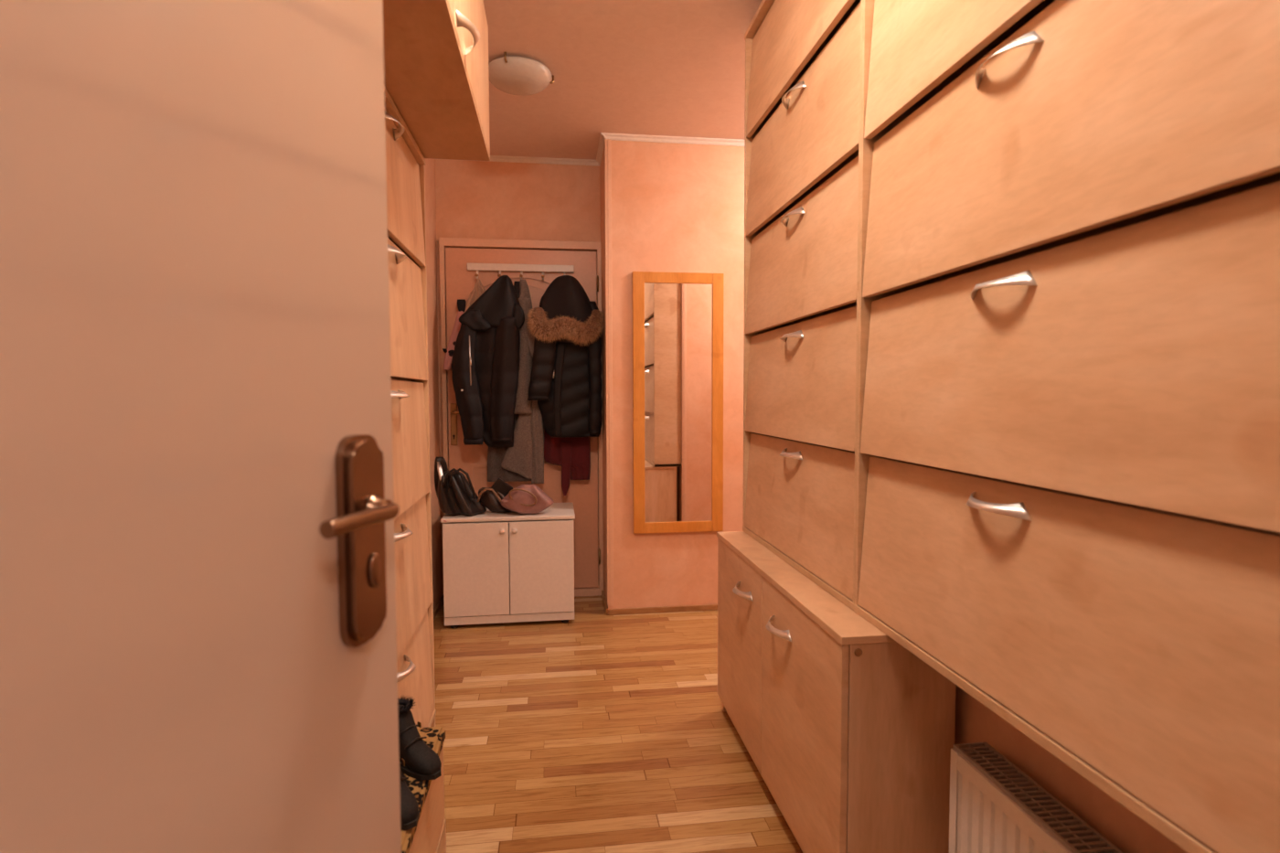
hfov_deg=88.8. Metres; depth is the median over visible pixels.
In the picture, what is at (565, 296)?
hood
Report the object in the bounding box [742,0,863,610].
cabinet
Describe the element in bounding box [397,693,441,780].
boot
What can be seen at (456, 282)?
door
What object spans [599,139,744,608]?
wall
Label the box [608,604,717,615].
baseboard
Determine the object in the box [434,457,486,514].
handbag
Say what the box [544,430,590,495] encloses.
garment
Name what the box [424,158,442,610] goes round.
wall
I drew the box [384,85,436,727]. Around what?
cabinet
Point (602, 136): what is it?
trim
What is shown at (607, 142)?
trim
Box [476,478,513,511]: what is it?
handbag
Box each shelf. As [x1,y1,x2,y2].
[390,377,411,381]
[758,305,856,334]
[882,180,1279,298]
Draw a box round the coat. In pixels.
[487,278,543,483]
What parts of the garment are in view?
sash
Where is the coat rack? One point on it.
(481, 267)
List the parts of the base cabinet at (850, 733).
door, handle, handle, door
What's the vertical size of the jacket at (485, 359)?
0.957 m
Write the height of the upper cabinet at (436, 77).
0.417 m
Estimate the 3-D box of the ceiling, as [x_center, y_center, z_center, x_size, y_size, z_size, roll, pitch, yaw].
[0.709,-1.513,1.948,3.460,0.100,4.180,-1,3,-7]
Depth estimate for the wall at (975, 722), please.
1.18 m
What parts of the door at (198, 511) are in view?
lever, lock plate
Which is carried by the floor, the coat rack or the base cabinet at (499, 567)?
the base cabinet at (499, 567)
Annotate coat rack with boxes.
[467,262,574,279]
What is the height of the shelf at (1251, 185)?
1.084 m
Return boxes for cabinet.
[382,0,490,160]
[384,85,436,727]
[440,502,575,628]
[716,531,955,852]
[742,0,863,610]
[853,0,1279,852]
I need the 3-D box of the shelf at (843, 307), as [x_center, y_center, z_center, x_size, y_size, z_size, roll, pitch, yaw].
[0.564,-0.495,1.985,0.136,1.084,0.909,-1,3,-7]
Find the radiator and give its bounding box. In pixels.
[949,741,1123,852]
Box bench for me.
[400,725,446,852]
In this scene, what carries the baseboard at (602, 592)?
attached to the wall at (677, 208)
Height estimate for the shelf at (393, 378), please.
1.084 m
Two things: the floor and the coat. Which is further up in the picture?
the coat
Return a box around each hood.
[465,275,519,328]
[538,275,592,342]
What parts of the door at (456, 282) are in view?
lock plate, lever, panel moulding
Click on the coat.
(523, 462)
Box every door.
[0,0,401,852]
[438,237,603,597]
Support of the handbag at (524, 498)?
on the base cabinet at (499, 567)
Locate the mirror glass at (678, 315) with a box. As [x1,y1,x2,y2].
[644,282,712,522]
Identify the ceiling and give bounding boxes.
[482,0,762,159]
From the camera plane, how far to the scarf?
3.67 m
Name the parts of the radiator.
panel, panel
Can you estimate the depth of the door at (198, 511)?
0.48 m
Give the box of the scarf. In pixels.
[463,278,485,313]
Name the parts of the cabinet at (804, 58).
panel, handle, handle, handle, handle, panel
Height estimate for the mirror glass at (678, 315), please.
1.297 m
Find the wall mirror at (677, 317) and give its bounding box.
[632,271,724,533]
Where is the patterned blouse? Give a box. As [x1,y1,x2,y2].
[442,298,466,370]
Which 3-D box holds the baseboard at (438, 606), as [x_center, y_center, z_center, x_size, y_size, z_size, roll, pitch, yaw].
[-1.041,1.041,2.994,0.012,0.032,1.700,-1,3,-7]
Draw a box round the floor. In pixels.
[433,595,802,852]
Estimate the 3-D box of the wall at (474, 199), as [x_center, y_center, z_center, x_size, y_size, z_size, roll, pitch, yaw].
[-0.702,-0.271,3.883,0.940,2.563,0.100,-1,3,-7]
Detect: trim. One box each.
[445,155,599,166]
[596,132,606,165]
[604,138,613,606]
[605,132,744,146]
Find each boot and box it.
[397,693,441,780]
[398,732,419,830]
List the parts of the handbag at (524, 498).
ring handle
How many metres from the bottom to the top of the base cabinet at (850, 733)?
0.682 m
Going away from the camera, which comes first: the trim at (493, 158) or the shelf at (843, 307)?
the shelf at (843, 307)
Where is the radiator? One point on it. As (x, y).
(996, 807)
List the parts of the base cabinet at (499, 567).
door, knob, door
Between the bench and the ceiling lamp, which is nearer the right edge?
the ceiling lamp
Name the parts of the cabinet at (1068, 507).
panel, handle, handle, handle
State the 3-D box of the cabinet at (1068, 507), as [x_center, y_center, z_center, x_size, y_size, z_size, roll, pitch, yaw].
[0.656,-0.451,1.059,0.216,1.826,0.931,-1,3,-7]
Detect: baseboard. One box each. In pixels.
[433,594,443,619]
[601,590,607,614]
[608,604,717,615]
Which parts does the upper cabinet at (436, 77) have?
door, handle, door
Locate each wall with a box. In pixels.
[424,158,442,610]
[434,159,600,594]
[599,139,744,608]
[954,684,1187,852]
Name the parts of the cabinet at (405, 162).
handle, handle, handle, handle, handle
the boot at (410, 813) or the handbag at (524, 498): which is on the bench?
the boot at (410, 813)
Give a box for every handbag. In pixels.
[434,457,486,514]
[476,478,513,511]
[500,484,554,513]
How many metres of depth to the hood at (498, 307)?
3.58 m
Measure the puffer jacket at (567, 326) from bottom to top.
0.905 m
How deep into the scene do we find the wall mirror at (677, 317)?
3.54 m
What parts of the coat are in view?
panel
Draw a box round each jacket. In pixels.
[451,275,524,447]
[526,275,604,437]
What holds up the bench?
on the floor
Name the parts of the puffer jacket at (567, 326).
fur trim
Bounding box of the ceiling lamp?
[488,52,554,95]
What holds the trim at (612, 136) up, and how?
attached to the wall at (677, 208)

